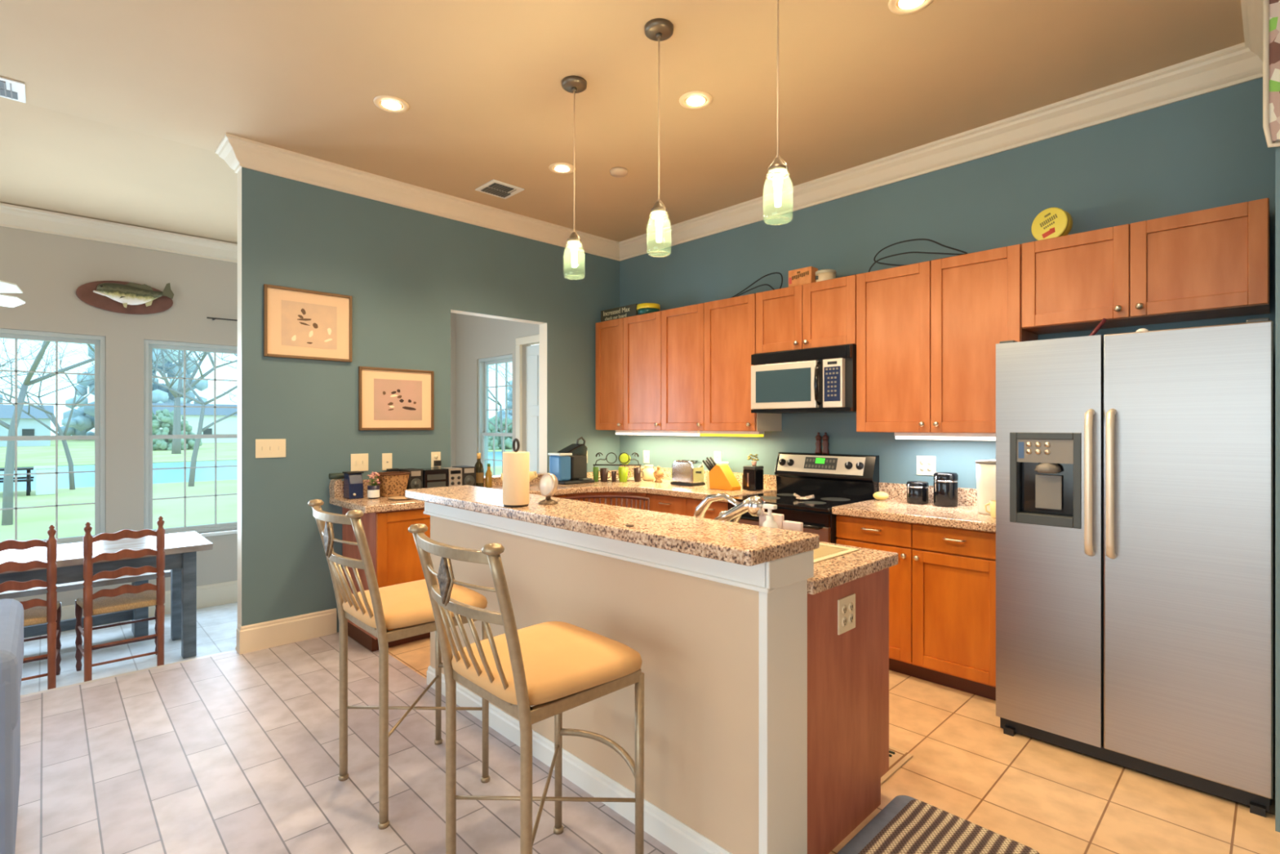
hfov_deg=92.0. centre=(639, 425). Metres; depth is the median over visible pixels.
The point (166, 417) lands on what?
evergreen tree
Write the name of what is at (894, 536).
base cabinet
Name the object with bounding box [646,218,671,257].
shade
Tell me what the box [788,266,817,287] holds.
tin box
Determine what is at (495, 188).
ceiling vent
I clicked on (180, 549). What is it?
dining table
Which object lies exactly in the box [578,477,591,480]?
drip tray
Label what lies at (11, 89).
ceiling vent
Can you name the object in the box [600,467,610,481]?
cup
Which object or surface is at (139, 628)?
bench
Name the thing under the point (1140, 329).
ball
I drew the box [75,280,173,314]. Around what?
fish
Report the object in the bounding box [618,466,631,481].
cup
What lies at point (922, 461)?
socket
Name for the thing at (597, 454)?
rack
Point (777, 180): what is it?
shade
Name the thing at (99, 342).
window
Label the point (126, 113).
ceiling
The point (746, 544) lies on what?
countertop
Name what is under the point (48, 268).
wall
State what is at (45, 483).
utility box
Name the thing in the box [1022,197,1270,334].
upper cabinet
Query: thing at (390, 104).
recessed light
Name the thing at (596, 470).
cup
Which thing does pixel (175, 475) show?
lake
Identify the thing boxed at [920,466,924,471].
socket
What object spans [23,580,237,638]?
baseboard
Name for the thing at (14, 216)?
trim
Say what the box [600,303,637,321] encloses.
word sign
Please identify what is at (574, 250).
shade
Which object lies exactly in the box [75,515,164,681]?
chair
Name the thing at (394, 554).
base cabinet
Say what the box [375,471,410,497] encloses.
wicker basket
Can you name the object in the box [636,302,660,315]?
plastic tub
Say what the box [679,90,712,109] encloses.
recessed light
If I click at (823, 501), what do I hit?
cooktop
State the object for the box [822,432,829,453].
pepper mill
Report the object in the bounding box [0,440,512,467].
ground
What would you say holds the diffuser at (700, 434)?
attached to the light at (722, 433)
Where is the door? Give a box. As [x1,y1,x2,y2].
[515,333,539,472]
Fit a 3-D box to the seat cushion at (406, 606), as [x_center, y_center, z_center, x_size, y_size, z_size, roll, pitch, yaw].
[-0.898,0.691,2.458,0.448,0.070,0.468,0,0,-44]
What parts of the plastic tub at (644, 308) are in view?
lid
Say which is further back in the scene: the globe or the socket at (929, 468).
the socket at (929, 468)
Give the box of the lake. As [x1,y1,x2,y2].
[0,451,502,491]
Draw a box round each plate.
[255,439,285,457]
[351,453,368,471]
[382,453,391,470]
[387,495,408,499]
[643,450,649,462]
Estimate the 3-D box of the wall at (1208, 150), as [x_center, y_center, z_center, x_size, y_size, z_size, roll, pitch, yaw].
[2.623,-0.168,3.172,0.120,3.152,8.000,0,0,-44]
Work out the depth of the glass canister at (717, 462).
4.96 m
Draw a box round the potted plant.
[366,471,380,498]
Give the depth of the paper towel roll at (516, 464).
2.58 m
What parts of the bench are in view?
seat, leg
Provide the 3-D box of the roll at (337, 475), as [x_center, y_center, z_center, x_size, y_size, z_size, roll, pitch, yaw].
[-2.023,0.338,4.165,0.130,0.040,0.040,0,0,-44]
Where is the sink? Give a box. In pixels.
[813,542,859,563]
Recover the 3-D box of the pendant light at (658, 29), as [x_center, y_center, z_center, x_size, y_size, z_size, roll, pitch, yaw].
[0.083,-1.248,2.709,0.128,0.992,0.128,0,0,-44]
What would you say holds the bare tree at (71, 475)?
on the ground at (33, 523)
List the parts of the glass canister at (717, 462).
lid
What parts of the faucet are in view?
spout, lever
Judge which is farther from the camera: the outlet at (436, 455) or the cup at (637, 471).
the cup at (637, 471)
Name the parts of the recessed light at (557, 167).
bulb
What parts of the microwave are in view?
door, handle, control panel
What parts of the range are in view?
handle, knob, oven door, knob, control panel, knob, knob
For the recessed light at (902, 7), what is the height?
0.019 m
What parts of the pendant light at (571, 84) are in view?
cord, bulb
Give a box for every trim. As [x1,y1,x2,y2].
[0,202,237,262]
[20,649,236,697]
[215,0,1262,261]
[484,472,544,479]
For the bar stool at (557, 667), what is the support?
on the floor at (229, 753)
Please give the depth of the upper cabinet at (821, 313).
4.14 m
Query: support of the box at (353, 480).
on the countertop at (366, 505)
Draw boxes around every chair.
[0,524,61,689]
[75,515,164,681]
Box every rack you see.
[561,495,649,510]
[593,452,641,480]
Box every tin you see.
[815,269,835,281]
[1031,207,1072,240]
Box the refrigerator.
[995,317,1273,817]
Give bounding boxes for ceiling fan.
[0,280,25,307]
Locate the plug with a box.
[433,460,441,466]
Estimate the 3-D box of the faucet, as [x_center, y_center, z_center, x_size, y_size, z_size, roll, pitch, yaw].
[0.316,0.365,2.297,0.074,0.237,0.363,0,0,-39]
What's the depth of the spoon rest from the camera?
4.06 m
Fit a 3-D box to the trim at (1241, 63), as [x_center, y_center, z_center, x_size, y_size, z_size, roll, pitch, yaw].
[0.101,-1.672,3.360,3.250,0.144,4.670,0,0,-44]
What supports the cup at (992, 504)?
on the countertop at (895, 508)
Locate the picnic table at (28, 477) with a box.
[0,466,33,495]
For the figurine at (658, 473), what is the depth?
5.27 m
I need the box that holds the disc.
[619,453,630,464]
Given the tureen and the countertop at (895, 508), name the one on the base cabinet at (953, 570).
the countertop at (895, 508)
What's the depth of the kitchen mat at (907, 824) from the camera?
2.10 m
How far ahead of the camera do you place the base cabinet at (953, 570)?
3.25 m
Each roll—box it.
[328,472,344,479]
[502,438,529,507]
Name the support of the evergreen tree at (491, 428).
on the ground at (82, 451)
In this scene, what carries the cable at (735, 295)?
on the upper cabinet at (707, 348)
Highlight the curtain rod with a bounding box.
[206,316,237,320]
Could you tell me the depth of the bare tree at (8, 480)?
12.34 m
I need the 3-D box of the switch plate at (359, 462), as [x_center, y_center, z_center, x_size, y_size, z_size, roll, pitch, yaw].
[-1.952,0.256,4.306,0.118,0.122,0.016,0,0,-44]
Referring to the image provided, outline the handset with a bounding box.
[386,468,399,471]
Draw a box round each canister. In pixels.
[708,461,728,471]
[906,480,928,504]
[933,471,958,506]
[975,459,995,515]
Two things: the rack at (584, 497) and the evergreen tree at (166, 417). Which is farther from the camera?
the evergreen tree at (166, 417)
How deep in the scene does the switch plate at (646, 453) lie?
5.73 m
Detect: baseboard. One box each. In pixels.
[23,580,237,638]
[236,608,336,654]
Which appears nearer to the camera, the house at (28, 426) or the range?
the range
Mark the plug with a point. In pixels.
(436, 463)
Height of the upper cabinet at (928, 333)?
0.998 m
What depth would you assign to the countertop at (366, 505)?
4.72 m
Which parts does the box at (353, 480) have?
lid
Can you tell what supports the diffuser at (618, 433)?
attached to the light at (671, 433)
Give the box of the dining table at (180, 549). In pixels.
[0,531,213,658]
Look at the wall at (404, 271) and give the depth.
4.29 m
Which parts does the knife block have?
knife handle, knife handle, knife handle, knife handle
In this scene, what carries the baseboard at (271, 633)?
attached to the wall at (404, 271)
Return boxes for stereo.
[399,465,475,489]
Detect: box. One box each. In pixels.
[33,465,55,495]
[342,471,364,498]
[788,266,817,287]
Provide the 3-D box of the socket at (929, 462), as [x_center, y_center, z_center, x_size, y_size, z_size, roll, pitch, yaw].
[1.828,0.233,3.899,0.002,0.032,0.032,0,0,-44]
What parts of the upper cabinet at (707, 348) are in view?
door, door, panel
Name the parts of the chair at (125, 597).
leg, post, seat, leg, post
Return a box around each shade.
[564,246,584,279]
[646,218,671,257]
[763,176,792,225]
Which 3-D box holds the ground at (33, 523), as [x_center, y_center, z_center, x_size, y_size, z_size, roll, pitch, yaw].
[-7.902,2.183,14.000,120.000,0.450,21.800,0,0,-44]
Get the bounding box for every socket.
[841,604,847,614]
[841,616,847,626]
[848,602,853,611]
[848,613,853,622]
[920,459,924,464]
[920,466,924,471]
[927,460,932,465]
[927,466,932,471]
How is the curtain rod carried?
attached to the wall at (48, 268)
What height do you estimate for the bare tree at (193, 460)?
6.330 m
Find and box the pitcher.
[640,464,654,480]
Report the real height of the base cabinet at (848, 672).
0.880 m
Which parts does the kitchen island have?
baseboard, moulding, post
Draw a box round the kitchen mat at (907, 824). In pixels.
[836,795,1039,853]
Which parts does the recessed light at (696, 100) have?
bulb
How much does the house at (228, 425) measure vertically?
5.400 m
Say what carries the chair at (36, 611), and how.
on the floor at (216, 625)
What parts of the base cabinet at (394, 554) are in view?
door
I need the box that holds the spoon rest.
[793,493,814,500]
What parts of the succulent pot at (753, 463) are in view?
pot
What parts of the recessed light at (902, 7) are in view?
bulb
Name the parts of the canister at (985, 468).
lid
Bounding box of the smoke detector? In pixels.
[609,167,627,177]
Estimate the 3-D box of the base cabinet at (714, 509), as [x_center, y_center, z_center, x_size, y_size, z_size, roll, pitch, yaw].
[0.697,0.968,4.627,0.633,0.880,0.432,0,0,-44]
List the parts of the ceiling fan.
blade, blade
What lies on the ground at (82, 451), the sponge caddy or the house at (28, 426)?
the house at (28, 426)
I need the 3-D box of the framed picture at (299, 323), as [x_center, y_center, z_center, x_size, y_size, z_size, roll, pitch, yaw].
[-2.180,-0.665,4.080,0.531,0.455,0.024,0,0,-44]
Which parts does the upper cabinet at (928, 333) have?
door, knob, knob, door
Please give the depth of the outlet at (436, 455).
4.69 m
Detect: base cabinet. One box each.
[342,506,430,651]
[551,494,566,497]
[565,492,648,510]
[646,493,688,515]
[686,497,728,519]
[807,567,888,853]
[835,515,917,677]
[911,523,995,700]
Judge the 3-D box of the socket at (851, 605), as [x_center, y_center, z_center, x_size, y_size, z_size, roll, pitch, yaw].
[0.726,0.623,2.124,0.032,0.032,0.002,0,0,-44]
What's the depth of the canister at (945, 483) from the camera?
3.66 m
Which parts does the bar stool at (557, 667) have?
leg, rail, rail, leg, seat frame, leg, leg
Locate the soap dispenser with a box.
[761,503,777,528]
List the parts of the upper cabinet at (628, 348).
door, door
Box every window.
[0,328,105,544]
[143,339,237,537]
[478,354,512,475]
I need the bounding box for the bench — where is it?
[0,569,170,637]
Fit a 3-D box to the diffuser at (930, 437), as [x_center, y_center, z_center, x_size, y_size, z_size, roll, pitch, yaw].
[1.811,0.073,3.640,0.076,0.020,0.590,0,0,-44]
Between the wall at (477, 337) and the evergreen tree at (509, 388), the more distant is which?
the evergreen tree at (509, 388)
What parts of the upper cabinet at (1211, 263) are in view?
door, knob, knob, door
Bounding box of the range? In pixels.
[725,451,879,543]
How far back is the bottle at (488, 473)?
4.81 m
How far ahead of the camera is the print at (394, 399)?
4.48 m
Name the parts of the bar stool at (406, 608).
leg, rail, rail, leg, seat frame, leg, leg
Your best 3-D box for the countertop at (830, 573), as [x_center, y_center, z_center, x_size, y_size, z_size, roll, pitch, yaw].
[0.007,0.505,2.918,0.619,0.045,2.175,0,0,-44]
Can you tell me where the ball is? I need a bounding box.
[1135,328,1148,332]
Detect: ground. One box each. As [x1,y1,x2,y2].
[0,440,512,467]
[0,465,502,542]
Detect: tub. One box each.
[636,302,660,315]
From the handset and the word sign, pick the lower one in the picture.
the handset
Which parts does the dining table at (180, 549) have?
leg, leg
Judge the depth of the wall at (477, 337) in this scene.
6.65 m
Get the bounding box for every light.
[373,95,408,113]
[548,162,575,173]
[561,75,586,279]
[615,430,699,435]
[644,17,673,257]
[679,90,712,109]
[699,431,764,436]
[763,0,792,225]
[888,0,933,15]
[894,432,995,440]
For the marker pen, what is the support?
on the refrigerator
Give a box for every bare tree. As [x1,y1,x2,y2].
[0,337,94,489]
[0,341,94,525]
[66,342,237,486]
[152,348,237,453]
[488,362,512,472]
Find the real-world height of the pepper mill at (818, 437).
0.150 m
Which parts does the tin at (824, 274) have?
lid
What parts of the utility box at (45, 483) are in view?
lid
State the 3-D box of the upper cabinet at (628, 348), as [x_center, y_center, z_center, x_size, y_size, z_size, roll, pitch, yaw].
[-0.011,-0.459,5.549,0.372,0.998,0.849,0,0,-44]
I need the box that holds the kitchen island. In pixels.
[422,501,813,853]
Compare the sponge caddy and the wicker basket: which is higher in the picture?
the wicker basket
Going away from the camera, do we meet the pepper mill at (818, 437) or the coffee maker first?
the pepper mill at (818, 437)
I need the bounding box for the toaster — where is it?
[670,459,705,486]
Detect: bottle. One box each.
[474,453,484,487]
[485,463,492,487]
[761,515,777,528]
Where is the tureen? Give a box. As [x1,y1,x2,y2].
[500,471,537,481]
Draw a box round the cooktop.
[725,491,870,511]
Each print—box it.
[281,299,337,349]
[373,378,422,420]
[791,271,808,279]
[1040,213,1057,229]
[1041,226,1055,238]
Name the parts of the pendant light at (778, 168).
cord, bulb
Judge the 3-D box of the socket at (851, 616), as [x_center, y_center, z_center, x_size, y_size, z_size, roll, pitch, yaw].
[0.726,0.663,2.124,0.032,0.032,0.002,0,0,-44]
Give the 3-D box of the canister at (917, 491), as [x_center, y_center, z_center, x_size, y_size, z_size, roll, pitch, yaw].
[1.724,0.414,3.841,0.132,0.136,0.126,0,0,-44]
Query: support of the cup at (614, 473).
on the countertop at (366, 505)
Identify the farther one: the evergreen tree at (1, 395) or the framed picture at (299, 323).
the evergreen tree at (1, 395)
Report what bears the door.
in the wall at (477, 337)
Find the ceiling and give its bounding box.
[0,0,1244,244]
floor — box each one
[14,631,1279,853]
[20,602,237,695]
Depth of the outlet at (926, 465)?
3.92 m
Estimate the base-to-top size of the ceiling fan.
0.880 m
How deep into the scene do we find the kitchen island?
2.04 m
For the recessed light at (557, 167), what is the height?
0.019 m
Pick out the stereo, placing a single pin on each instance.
(428, 477)
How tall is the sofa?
0.900 m
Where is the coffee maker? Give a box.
[547,436,595,484]
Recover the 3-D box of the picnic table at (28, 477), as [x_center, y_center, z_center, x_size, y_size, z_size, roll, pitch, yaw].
[-17.988,1.595,17.472,1.200,0.773,1.560,0,0,-44]
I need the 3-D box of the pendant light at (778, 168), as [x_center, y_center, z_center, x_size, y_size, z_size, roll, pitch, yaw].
[0.507,-1.248,2.269,0.128,0.992,0.128,0,0,-44]
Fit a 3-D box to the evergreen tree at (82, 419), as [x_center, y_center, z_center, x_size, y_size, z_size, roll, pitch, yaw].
[-81.136,-6.038,102.054,21.627,18.889,23.464,0,0,-44]
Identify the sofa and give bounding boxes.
[0,598,23,853]
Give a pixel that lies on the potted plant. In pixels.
(373, 490)
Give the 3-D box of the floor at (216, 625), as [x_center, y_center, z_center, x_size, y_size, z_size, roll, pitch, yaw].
[-4.045,1.685,3.806,7.400,0.245,2.030,0,0,-44]
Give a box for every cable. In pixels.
[730,272,782,297]
[868,238,968,271]
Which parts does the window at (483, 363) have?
sash, sash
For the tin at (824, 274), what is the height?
0.080 m
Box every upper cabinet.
[595,311,661,430]
[661,293,782,431]
[755,274,856,353]
[856,244,1038,432]
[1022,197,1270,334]
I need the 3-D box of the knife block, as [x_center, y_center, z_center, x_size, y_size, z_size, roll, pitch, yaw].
[0.617,0.362,4.726,0.110,0.240,0.301,0,0,-44]
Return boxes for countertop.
[328,465,777,513]
[404,484,819,565]
[807,541,897,595]
[831,482,995,532]
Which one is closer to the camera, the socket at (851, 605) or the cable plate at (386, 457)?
the socket at (851, 605)
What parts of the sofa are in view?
armrest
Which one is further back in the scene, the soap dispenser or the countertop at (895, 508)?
the countertop at (895, 508)
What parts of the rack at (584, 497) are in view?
rail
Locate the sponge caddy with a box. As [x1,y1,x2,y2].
[759,511,803,532]
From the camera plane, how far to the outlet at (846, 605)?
2.10 m
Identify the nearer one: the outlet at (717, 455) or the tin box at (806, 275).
the tin box at (806, 275)
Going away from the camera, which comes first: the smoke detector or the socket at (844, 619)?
the socket at (844, 619)
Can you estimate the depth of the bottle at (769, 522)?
2.11 m
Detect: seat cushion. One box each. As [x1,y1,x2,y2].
[342,577,487,629]
[451,621,642,705]
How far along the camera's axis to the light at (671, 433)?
5.30 m
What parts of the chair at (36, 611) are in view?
seat, post, leg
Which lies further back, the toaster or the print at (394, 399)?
the toaster
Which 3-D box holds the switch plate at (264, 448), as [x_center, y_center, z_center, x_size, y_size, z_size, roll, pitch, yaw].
[-2.345,0.144,3.927,0.170,0.118,0.016,0,0,-44]
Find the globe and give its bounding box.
[538,472,558,504]
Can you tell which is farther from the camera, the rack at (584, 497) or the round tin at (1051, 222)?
the rack at (584, 497)
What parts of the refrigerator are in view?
control panel, spout, lever, freezer door, handle, handle, fridge door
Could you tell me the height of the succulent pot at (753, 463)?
0.091 m
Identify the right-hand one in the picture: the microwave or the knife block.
the microwave
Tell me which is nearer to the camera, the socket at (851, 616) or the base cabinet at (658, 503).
the socket at (851, 616)
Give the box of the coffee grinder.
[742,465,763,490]
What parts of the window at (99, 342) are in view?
sash, sash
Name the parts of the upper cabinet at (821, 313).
door, door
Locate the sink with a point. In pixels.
(825, 551)
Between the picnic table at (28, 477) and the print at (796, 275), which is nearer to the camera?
the print at (796, 275)
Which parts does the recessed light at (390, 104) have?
bulb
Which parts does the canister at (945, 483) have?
lid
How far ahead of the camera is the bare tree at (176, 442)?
51.99 m
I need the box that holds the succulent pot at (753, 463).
[747,453,758,466]
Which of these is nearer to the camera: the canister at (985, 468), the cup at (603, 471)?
the canister at (985, 468)
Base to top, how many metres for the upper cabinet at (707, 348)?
0.998 m
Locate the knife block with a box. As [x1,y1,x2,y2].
[702,456,741,490]
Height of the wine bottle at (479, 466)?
0.271 m
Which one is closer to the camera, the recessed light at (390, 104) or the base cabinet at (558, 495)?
the recessed light at (390, 104)
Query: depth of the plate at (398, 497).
4.06 m
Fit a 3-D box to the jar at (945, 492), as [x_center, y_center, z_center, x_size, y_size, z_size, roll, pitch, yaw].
[1.837,0.407,3.713,0.132,0.150,0.132,0,0,-44]
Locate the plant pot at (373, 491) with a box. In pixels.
[367,484,379,498]
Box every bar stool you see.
[307,498,489,829]
[408,523,644,853]
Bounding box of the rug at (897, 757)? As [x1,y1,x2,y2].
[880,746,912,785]
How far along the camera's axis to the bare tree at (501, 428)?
21.82 m
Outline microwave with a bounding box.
[751,343,856,413]
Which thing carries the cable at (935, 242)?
on the upper cabinet at (928, 333)
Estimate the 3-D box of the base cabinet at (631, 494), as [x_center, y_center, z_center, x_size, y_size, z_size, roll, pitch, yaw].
[-0.253,0.968,5.273,1.097,0.880,0.977,0,0,-44]
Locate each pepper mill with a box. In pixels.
[814,432,822,453]
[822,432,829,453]
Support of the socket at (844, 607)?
attached to the outlet at (846, 605)
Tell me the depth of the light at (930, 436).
3.60 m
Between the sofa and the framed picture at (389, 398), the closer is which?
the sofa
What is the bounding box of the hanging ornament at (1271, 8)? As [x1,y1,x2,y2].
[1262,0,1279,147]
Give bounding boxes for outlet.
[431,451,440,467]
[714,451,721,461]
[837,593,855,635]
[916,455,935,475]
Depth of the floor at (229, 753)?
2.46 m
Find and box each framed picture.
[263,284,351,362]
[358,366,433,430]
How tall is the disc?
0.100 m
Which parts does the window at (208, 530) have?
sash, sash, sill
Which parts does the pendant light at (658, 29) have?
cord, bulb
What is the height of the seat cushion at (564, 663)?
0.070 m
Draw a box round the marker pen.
[1088,318,1106,335]
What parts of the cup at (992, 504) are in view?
handle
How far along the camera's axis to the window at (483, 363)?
6.60 m
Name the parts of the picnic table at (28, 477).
bench seat, bench seat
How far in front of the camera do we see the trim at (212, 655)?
3.51 m
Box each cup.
[592,466,599,481]
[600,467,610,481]
[611,471,618,481]
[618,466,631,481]
[633,467,643,481]
[984,500,995,517]
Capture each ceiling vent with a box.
[0,76,26,102]
[475,179,524,199]
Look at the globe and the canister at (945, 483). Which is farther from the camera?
the canister at (945, 483)
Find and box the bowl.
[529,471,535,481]
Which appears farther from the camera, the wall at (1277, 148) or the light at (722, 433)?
the light at (722, 433)
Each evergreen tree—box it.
[0,394,3,404]
[57,344,208,435]
[152,408,202,450]
[488,415,512,449]
[497,379,512,426]
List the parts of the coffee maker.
water tank, tank lid, lid handle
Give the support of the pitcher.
on the countertop at (366, 505)
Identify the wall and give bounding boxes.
[0,226,455,606]
[237,167,619,632]
[455,313,539,466]
[619,77,1275,735]
[1275,146,1279,831]
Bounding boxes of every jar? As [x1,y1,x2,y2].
[906,487,928,504]
[933,480,957,506]
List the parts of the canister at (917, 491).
lid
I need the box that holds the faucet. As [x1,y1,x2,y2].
[693,493,764,522]
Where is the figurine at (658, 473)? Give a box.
[653,465,663,482]
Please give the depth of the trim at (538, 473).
5.18 m
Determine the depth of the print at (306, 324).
4.07 m
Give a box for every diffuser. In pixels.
[615,432,699,435]
[699,433,764,436]
[895,435,995,440]
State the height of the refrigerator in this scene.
1.797 m
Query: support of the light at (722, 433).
attached to the upper cabinet at (707, 348)
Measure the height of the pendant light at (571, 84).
0.992 m
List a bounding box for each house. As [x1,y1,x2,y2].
[0,404,53,446]
[152,403,237,443]

